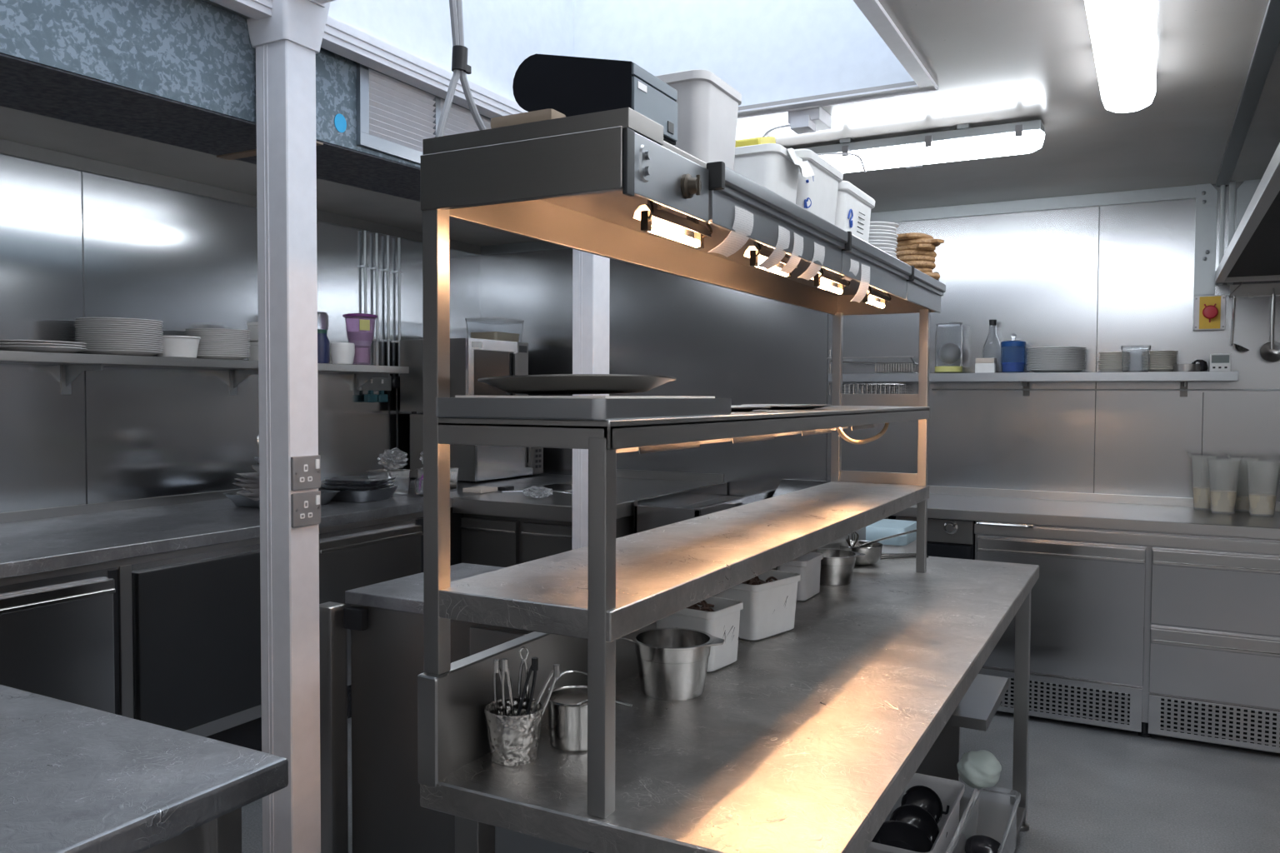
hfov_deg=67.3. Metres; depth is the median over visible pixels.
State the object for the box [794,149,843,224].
plastic tub
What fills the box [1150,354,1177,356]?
plate
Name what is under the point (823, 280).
heat lamp
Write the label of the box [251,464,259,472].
bowl
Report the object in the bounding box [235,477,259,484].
square dish
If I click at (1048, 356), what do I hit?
plate
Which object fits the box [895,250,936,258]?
serving board
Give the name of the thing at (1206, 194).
wall panel
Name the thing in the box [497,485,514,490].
lid
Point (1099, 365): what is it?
saucer
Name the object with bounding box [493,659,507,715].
tongs
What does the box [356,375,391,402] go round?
double socket
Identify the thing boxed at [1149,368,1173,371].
plate
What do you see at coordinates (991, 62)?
ceiling
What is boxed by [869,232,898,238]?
plate
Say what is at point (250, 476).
square dish
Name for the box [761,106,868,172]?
junction box
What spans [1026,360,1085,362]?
plate
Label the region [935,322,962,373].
jar
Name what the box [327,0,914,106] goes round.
skylight
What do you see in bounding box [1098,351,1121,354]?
saucer
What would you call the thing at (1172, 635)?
fridge
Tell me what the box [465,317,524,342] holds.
storage box
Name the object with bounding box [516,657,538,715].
tongs
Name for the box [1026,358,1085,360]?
plate
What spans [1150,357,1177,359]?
plate
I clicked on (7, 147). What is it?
trim
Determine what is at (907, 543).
plastic container
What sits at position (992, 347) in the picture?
oil bottle
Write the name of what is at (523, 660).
tongs
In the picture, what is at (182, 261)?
wall
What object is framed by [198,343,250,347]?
plate
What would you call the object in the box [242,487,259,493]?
square dish
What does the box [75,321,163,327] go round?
dinner plate
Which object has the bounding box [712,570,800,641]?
tub
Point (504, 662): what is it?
tongs
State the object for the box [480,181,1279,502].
wall
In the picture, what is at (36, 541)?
countertop
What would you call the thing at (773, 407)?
dish
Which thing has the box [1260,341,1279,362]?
bowl
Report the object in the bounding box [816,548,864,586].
pot
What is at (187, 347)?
pot
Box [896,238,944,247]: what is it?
serving board
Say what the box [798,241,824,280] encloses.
ticket
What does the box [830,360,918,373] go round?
basket
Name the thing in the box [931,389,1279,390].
trim
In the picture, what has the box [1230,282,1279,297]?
utensil rail
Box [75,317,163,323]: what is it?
dinner plate
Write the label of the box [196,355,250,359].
plate
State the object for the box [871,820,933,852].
pan
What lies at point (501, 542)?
fridge
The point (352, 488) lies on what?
dish
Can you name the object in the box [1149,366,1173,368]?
plate
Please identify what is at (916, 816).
pan
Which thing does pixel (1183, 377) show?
shelf
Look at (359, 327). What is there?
cup
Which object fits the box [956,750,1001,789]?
plastic bag
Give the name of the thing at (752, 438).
heat lamp
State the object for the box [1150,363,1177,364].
plate
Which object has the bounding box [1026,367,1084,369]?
plate
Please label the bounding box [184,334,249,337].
plate
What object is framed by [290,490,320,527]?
wall socket
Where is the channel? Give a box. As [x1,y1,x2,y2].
[201,0,250,19]
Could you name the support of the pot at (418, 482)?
on the countertop at (36, 541)
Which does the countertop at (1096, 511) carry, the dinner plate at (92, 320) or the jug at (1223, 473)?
the jug at (1223, 473)
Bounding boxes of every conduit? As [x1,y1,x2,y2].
[360,230,368,313]
[372,233,380,365]
[384,235,391,375]
[395,237,402,376]
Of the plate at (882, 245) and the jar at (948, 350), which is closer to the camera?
the plate at (882, 245)
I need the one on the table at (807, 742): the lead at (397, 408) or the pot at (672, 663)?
the pot at (672, 663)
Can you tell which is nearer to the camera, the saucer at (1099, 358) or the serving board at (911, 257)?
the serving board at (911, 257)
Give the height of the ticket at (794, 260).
0.072 m
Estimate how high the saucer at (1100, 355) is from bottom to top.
0.020 m
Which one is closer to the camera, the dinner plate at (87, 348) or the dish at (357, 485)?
the dinner plate at (87, 348)
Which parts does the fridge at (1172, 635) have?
pull handle, vent panel, door, handle, rail, vent panel, drawer, handle, drawer, handle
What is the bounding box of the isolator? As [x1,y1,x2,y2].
[391,376,399,388]
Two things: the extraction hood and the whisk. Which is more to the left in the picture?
the whisk
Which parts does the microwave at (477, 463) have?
door, handle, control panel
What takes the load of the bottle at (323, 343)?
on the wall shelf at (72, 365)
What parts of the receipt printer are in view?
label plate, panel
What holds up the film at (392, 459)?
on the pan at (402, 476)
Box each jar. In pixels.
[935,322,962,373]
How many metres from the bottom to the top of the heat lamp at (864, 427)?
0.050 m
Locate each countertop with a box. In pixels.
[0,473,572,578]
[452,469,723,522]
[891,485,1279,539]
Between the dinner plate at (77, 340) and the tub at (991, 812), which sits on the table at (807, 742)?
the tub at (991, 812)
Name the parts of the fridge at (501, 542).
handle, door, handle, door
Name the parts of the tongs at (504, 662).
arm, arm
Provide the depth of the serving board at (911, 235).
2.83 m
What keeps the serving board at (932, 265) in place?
on the serving board at (922, 269)
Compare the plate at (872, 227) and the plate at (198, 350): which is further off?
the plate at (198, 350)
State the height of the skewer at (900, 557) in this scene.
0.008 m
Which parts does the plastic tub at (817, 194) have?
lid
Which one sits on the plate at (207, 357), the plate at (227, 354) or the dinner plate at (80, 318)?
the plate at (227, 354)
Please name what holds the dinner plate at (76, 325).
on the dinner plate at (83, 327)
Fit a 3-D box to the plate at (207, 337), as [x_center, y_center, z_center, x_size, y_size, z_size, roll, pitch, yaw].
[-1.898,-0.390,4.322,0.270,0.018,0.270,-2,3,-44]
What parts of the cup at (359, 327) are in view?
lid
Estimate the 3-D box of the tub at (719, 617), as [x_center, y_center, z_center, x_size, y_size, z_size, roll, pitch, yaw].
[0.118,0.420,1.963,0.150,0.127,0.130,2,2,36]
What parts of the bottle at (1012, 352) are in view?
lid, knob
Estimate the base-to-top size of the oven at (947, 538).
0.850 m
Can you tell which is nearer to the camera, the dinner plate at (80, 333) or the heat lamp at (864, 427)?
the heat lamp at (864, 427)
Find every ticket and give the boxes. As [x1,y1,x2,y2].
[707,205,753,257]
[756,225,789,269]
[778,232,803,274]
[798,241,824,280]
[841,259,859,280]
[850,264,869,302]
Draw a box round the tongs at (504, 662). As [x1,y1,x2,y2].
[500,658,514,716]
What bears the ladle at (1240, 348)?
hanging from the utensil rail
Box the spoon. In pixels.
[575,700,632,707]
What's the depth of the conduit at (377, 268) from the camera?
5.38 m
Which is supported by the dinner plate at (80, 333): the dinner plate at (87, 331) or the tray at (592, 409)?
the dinner plate at (87, 331)
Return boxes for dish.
[232,481,259,489]
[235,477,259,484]
[235,490,259,496]
[235,494,259,500]
[236,472,259,480]
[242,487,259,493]
[320,484,394,490]
[322,480,394,487]
[323,475,395,484]
[730,405,770,411]
[740,404,832,409]
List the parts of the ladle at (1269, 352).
handle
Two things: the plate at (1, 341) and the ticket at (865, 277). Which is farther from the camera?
the plate at (1, 341)
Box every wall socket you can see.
[290,455,320,490]
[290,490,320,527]
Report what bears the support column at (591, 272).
on the floor
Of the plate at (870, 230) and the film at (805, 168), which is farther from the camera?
the plate at (870, 230)
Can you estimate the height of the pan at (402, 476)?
0.125 m
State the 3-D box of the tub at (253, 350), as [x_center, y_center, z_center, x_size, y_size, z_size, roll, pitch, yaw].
[-1.763,-0.394,4.497,0.120,0.182,0.100,1,2,28]
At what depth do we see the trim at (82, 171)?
3.94 m
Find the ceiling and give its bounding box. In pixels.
[0,0,1279,245]
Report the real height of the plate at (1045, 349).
0.016 m
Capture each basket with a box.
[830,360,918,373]
[842,382,906,394]
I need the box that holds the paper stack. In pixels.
[455,395,714,399]
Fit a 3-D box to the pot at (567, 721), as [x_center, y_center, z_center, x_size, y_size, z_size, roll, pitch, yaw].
[-0.098,0.447,1.510,0.099,0.101,0.100,1,2,28]
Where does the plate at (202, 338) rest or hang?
on the plate at (225, 341)
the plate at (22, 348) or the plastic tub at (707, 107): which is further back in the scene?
the plate at (22, 348)
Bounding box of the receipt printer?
[512,53,677,145]
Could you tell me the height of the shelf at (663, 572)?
0.040 m
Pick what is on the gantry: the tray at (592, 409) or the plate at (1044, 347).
the tray at (592, 409)
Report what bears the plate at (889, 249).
on the plate at (887, 252)
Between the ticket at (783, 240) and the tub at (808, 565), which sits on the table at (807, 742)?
the tub at (808, 565)
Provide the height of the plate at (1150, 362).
0.016 m
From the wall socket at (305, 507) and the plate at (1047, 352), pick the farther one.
the plate at (1047, 352)
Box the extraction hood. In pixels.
[1215,142,1279,283]
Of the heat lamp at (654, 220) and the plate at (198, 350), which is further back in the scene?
the plate at (198, 350)
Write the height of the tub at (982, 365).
0.072 m
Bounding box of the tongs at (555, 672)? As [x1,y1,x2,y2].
[530,664,559,716]
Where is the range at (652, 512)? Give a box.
[634,482,776,534]
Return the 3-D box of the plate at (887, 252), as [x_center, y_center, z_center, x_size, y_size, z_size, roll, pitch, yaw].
[0.606,-0.449,2.560,0.148,0.018,0.148,0,2,-8]
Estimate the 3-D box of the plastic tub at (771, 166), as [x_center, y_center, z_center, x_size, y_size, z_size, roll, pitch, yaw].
[0.219,-0.465,1.856,0.155,0.112,0.160,1,2,28]
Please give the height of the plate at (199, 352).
0.018 m
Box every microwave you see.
[400,337,528,414]
[410,414,543,483]
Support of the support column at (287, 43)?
on the floor
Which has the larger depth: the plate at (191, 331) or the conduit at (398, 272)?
the conduit at (398, 272)
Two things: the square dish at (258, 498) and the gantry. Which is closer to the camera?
the gantry
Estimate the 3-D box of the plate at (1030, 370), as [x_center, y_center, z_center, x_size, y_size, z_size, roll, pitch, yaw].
[1.960,-0.261,4.531,0.256,0.016,0.256,0,2,-15]
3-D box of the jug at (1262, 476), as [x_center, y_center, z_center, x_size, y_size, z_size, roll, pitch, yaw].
[2.621,0.253,4.063,0.145,0.247,0.128,1,2,28]
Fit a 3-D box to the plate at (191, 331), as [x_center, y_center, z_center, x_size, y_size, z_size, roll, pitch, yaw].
[-1.899,-0.415,4.319,0.270,0.018,0.270,1,2,12]
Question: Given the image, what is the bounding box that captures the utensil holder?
[484,697,543,766]
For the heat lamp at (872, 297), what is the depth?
2.51 m
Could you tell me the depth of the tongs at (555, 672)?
1.44 m
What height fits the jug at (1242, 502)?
0.250 m
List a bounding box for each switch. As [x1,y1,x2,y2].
[315,459,319,469]
[315,495,319,504]
[1193,295,1225,330]
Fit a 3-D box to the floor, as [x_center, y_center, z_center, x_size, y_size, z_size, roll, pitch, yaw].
[-0.027,1.381,1.781,6.070,0.080,7.040,1,2,28]
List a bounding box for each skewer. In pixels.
[880,553,915,555]
[880,555,927,558]
[880,555,928,559]
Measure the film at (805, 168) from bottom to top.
0.047 m
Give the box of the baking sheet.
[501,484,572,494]
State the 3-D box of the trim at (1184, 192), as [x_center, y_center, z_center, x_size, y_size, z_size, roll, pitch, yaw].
[0.736,-1.099,5.283,4.020,0.058,0.012,1,2,28]
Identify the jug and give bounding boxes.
[1187,451,1216,510]
[1202,455,1241,514]
[1225,454,1259,512]
[1240,456,1279,517]
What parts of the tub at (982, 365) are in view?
lid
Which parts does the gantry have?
post, card strip, post, control panel, knob, ticket rail, post, ticket rail, post, ticket rail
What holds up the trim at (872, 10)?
attached to the skylight
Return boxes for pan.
[365,469,411,497]
[415,466,460,491]
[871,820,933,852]
[889,805,947,844]
[900,785,949,824]
[964,835,999,852]
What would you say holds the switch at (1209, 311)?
attached to the wall at (1034, 273)
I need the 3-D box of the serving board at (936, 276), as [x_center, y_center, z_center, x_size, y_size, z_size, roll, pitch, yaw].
[0.823,-0.450,2.905,0.162,0.016,0.112,1,2,20]
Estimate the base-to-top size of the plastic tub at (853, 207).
0.131 m
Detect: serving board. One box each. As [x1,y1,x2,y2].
[895,244,935,253]
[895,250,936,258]
[896,232,934,241]
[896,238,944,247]
[897,255,935,262]
[903,260,935,269]
[914,266,932,272]
[923,272,939,279]
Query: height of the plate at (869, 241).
0.018 m
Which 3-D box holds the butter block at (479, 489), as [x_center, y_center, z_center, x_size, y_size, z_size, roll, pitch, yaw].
[-0.814,0.322,4.903,0.120,0.022,0.140,1,2,28]
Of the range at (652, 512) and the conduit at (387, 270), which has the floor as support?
the range at (652, 512)
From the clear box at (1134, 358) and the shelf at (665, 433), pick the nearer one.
the shelf at (665, 433)
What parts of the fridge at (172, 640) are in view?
door, handle, door, rail, door, handle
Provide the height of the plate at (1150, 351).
0.016 m
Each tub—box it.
[246,321,258,360]
[655,69,741,169]
[655,596,743,672]
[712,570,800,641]
[733,143,802,204]
[777,552,822,601]
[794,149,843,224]
[834,180,874,242]
[864,773,964,852]
[945,786,1020,852]
[975,358,995,373]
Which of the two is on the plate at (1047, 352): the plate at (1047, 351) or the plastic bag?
the plate at (1047, 351)
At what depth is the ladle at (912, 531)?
3.15 m
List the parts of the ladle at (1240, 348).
handle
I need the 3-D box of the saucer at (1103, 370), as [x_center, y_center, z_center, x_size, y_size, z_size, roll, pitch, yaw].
[2.177,-0.258,4.418,0.132,0.020,0.132,2,3,41]
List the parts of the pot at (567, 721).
wire handle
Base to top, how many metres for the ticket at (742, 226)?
0.072 m
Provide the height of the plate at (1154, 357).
0.016 m
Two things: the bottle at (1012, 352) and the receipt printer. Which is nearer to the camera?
the receipt printer
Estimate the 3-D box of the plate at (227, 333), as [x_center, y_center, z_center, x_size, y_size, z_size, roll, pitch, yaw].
[-1.899,-0.407,4.319,0.270,0.018,0.270,0,2,-3]
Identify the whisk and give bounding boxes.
[846,531,859,546]
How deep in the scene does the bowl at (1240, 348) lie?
4.22 m
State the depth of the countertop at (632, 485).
4.63 m
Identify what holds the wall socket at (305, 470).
attached to the support column at (287, 43)
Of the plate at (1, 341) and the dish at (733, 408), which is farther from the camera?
the plate at (1, 341)
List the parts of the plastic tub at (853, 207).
lid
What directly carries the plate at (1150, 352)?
on the plate at (1151, 355)
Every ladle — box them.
[850,529,916,547]
[1228,282,1249,352]
[1260,288,1279,362]
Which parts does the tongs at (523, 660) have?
arm, arm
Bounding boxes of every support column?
[246,0,335,852]
[572,249,609,549]
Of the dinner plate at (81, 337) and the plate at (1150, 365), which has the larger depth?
the plate at (1150, 365)
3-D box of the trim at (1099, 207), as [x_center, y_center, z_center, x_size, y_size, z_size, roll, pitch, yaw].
[1.139,-0.377,5.095,3.201,1.365,0.002,1,2,28]
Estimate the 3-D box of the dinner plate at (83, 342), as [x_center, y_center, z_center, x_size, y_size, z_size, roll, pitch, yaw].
[-2.119,-0.329,3.911,0.316,0.020,0.316,2,2,39]
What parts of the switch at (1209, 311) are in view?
plate, knob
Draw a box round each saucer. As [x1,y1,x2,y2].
[1097,360,1121,362]
[1097,364,1121,366]
[1097,368,1121,372]
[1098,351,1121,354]
[1098,355,1121,358]
[1098,361,1121,364]
[1098,365,1121,368]
[1099,354,1121,356]
[1099,358,1121,359]
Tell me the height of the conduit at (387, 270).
0.795 m
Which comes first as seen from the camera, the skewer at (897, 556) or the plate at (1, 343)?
the skewer at (897, 556)
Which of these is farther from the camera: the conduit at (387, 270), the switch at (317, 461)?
the conduit at (387, 270)
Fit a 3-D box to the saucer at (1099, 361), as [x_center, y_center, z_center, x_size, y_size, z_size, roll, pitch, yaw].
[2.175,-0.294,4.420,0.132,0.020,0.132,0,2,-11]
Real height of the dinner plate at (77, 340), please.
0.020 m
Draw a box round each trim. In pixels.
[0,138,480,254]
[81,170,87,504]
[209,0,527,118]
[480,185,1196,255]
[737,0,938,118]
[825,206,1204,493]
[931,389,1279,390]
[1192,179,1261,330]
[1215,0,1279,185]
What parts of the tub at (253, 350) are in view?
small tub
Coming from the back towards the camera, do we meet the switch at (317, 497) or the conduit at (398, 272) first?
the conduit at (398, 272)
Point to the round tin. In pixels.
(1177, 367)
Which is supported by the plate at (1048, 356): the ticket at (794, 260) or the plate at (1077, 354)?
the plate at (1077, 354)
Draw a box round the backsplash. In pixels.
[417,527,865,787]
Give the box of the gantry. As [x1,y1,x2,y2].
[420,107,945,818]
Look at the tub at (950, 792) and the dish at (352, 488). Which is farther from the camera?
the dish at (352, 488)
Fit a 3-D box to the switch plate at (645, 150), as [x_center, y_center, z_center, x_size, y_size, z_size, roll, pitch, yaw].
[0.010,-0.339,1.238,0.008,0.048,0.030,1,2,28]
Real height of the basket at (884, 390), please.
0.089 m
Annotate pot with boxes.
[156,335,200,358]
[415,478,423,496]
[545,670,587,752]
[621,628,724,701]
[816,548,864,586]
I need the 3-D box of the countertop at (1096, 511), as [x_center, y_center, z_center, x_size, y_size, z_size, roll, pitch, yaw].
[2.637,0.384,3.942,3.045,0.086,0.664,1,2,28]
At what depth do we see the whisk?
3.16 m
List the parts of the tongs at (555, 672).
arm, arm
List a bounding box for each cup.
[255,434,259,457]
[330,342,354,364]
[342,313,377,364]
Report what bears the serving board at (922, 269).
on the serving board at (936, 276)
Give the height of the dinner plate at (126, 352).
0.020 m
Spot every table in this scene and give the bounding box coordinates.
[0,685,288,852]
[417,527,1039,852]
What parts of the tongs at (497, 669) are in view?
arm, arm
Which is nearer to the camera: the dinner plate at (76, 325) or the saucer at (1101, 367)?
the dinner plate at (76, 325)
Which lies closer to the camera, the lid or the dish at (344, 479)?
the dish at (344, 479)
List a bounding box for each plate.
[0,340,86,345]
[0,342,85,348]
[0,345,86,353]
[74,319,162,324]
[74,324,161,329]
[74,325,162,331]
[74,336,162,341]
[74,339,162,343]
[74,340,162,345]
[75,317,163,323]
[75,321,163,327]
[75,328,163,333]
[75,330,163,334]
[75,332,163,337]
[75,335,162,339]
[78,350,162,356]
[81,343,163,347]
[81,347,163,351]
[85,345,163,349]
[184,330,249,334]
[184,332,249,335]
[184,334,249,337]
[185,328,249,332]
[190,335,249,339]
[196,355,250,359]
[197,349,249,352]
[197,350,249,354]
[197,353,250,356]
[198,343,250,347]
[198,345,249,349]
[198,347,249,350]
[199,340,249,343]
[199,341,249,344]
[200,337,249,341]
[477,374,675,394]
[639,144,652,182]
[868,235,897,241]
[868,240,897,244]
[869,225,896,230]
[869,229,896,234]
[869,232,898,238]
[869,243,897,249]
[870,221,899,228]
[875,246,896,252]
[883,250,896,255]
[1026,350,1085,353]
[1026,353,1085,355]
[1026,355,1085,357]
[1026,356,1085,359]
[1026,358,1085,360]
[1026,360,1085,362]
[1026,361,1085,364]
[1026,364,1085,365]
[1026,365,1085,367]
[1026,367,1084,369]
[1026,369,1085,372]
[1027,346,1086,349]
[1027,348,1086,350]
[1027,351,1086,354]
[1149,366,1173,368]
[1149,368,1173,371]
[1150,350,1178,352]
[1150,352,1178,354]
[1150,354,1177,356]
[1150,355,1177,358]
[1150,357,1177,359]
[1150,360,1177,361]
[1150,361,1177,363]
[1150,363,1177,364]
[1150,365,1173,366]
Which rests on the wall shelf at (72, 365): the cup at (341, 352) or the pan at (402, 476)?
the cup at (341, 352)
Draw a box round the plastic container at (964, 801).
[959,796,1024,842]
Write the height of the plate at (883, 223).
0.018 m
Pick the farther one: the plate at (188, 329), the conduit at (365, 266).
the conduit at (365, 266)
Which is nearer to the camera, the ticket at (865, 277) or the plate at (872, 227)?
the ticket at (865, 277)
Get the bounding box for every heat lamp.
[616,441,699,454]
[632,200,712,249]
[700,434,774,444]
[743,240,798,277]
[774,428,831,436]
[810,267,849,294]
[831,424,874,430]
[862,285,890,308]
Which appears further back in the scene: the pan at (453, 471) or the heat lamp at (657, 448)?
the pan at (453, 471)
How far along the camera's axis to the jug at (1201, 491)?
4.24 m
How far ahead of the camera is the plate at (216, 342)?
4.22 m
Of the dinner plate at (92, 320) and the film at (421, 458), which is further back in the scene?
the film at (421, 458)
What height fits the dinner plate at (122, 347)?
0.020 m
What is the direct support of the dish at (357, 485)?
on the dish at (352, 488)
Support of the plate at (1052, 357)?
on the plate at (1054, 359)
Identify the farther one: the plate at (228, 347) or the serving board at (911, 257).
the plate at (228, 347)
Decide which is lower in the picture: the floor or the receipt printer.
the floor
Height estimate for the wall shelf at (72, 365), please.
0.155 m
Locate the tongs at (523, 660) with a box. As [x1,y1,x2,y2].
[516,646,529,714]
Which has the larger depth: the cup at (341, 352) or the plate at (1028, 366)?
the cup at (341, 352)
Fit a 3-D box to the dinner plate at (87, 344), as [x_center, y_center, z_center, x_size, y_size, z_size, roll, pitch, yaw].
[-2.117,-0.321,3.914,0.316,0.020,0.316,2,3,41]
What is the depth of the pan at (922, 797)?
2.71 m
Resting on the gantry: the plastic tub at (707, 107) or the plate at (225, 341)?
the plastic tub at (707, 107)
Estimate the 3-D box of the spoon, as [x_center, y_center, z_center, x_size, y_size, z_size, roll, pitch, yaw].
[-0.065,0.432,1.480,0.112,0.030,0.005,1,2,20]
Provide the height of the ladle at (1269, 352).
0.324 m
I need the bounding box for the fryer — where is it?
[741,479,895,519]
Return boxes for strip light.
[800,120,1044,173]
[1084,0,1157,112]
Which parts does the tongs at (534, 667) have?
arm, arm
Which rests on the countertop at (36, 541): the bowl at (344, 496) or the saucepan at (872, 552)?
the bowl at (344, 496)
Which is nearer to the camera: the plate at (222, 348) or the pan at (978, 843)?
the pan at (978, 843)
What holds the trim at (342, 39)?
attached to the skylight
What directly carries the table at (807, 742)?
on the floor
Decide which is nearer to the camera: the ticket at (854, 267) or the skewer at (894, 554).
the ticket at (854, 267)
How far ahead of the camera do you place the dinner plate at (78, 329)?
3.79 m
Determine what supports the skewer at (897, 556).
on the table at (807, 742)
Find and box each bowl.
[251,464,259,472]
[318,485,399,502]
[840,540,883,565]
[1234,343,1249,352]
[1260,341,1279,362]
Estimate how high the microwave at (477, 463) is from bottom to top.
0.380 m
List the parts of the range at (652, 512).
hot plate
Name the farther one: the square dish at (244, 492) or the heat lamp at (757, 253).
the square dish at (244, 492)
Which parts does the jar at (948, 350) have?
lid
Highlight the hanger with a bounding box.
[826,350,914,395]
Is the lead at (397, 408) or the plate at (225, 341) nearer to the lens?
the plate at (225, 341)
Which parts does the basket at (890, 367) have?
handle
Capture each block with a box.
[462,485,497,493]
[735,136,775,147]
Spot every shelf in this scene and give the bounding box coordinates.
[0,350,409,394]
[438,405,929,449]
[439,481,929,642]
[828,371,1238,396]
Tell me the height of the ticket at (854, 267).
0.045 m
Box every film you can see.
[377,447,407,470]
[419,450,423,464]
[521,485,554,498]
[786,148,814,177]
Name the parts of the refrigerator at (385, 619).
corner post, door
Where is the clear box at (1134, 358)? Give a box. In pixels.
[1120,345,1150,371]
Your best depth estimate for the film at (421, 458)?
4.90 m
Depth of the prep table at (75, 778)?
1.38 m
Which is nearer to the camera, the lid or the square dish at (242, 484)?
the square dish at (242, 484)
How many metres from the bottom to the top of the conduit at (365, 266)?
0.795 m
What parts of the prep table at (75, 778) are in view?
leg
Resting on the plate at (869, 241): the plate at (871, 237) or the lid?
the plate at (871, 237)
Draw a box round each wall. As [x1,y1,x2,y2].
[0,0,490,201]
[0,154,480,565]
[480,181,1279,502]
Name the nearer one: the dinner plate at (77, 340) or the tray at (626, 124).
the tray at (626, 124)
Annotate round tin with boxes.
[1173,364,1199,371]
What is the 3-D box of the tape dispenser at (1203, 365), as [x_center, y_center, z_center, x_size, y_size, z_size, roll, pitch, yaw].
[2.478,-0.269,4.259,0.068,0.056,0.068,1,2,28]
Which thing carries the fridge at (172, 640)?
on the floor
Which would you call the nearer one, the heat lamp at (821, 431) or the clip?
the heat lamp at (821, 431)
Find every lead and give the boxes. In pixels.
[395,388,398,448]
[435,0,486,137]
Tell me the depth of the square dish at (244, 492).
4.12 m
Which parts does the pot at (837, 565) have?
handle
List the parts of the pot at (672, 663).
handle, handle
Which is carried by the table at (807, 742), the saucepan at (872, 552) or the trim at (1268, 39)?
the saucepan at (872, 552)
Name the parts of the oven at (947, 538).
control panel, door, knob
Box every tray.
[222,489,339,508]
[422,107,706,168]
[435,397,731,420]
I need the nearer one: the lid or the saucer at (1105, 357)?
the saucer at (1105, 357)
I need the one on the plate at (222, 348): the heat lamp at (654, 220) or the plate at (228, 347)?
the plate at (228, 347)
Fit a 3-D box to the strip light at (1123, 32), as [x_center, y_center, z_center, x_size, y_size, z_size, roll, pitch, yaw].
[1.145,-0.982,2.284,0.148,0.090,1.510,1,2,28]
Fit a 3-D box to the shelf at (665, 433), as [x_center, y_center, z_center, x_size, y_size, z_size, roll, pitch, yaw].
[0.295,-0.019,2.167,0.303,0.038,1.983,1,2,28]
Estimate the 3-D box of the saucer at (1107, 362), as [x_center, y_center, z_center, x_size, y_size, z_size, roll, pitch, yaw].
[2.180,-0.285,4.416,0.132,0.020,0.132,1,2,10]
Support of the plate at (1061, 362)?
on the plate at (1029, 364)
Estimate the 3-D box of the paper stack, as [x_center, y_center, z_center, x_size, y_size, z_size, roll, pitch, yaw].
[-0.068,-0.035,1.464,0.251,0.024,0.382,1,2,28]
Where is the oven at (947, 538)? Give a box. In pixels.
[895,516,974,559]
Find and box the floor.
[241,710,1279,852]
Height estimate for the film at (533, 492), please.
0.058 m
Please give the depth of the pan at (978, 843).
2.67 m
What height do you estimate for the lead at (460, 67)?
1.586 m
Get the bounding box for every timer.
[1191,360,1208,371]
[1209,353,1230,371]
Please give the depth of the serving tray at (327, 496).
4.20 m
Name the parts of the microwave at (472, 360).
door, handle, control panel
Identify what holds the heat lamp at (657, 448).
attached to the gantry
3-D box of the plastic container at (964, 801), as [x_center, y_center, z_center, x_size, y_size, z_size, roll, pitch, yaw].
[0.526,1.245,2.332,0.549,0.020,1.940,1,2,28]
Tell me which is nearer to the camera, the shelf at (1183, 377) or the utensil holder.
the utensil holder
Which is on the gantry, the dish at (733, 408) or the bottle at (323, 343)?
the dish at (733, 408)
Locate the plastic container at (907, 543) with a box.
[865,519,916,553]
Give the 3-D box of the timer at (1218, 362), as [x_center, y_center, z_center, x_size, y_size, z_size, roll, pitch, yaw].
[2.518,-0.277,4.173,0.078,0.078,0.023,1,2,28]
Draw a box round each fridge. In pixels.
[0,511,423,751]
[460,514,634,567]
[974,520,1279,753]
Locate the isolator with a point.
(395, 380)
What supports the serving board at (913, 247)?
on the serving board at (907, 252)
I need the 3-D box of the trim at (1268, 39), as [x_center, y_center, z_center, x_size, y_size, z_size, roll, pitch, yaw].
[0.936,-0.984,1.182,0.050,0.014,7.020,1,2,28]
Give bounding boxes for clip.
[905,165,922,168]
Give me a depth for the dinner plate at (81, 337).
3.78 m
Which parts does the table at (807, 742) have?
leg, divider panel, leg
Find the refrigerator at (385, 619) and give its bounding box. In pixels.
[319,563,584,852]
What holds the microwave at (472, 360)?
on the microwave at (477, 463)
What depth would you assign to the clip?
3.96 m
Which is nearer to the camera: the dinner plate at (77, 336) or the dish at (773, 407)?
the dish at (773, 407)
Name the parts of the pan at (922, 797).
handle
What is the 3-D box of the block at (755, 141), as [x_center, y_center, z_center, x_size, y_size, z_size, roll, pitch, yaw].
[0.218,-0.534,1.841,0.060,0.054,0.094,1,2,28]
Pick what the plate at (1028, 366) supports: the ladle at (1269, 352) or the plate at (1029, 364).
the plate at (1029, 364)
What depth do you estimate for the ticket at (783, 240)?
1.69 m
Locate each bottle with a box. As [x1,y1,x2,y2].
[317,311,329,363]
[982,320,1001,372]
[1000,333,1025,372]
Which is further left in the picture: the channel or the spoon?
the channel

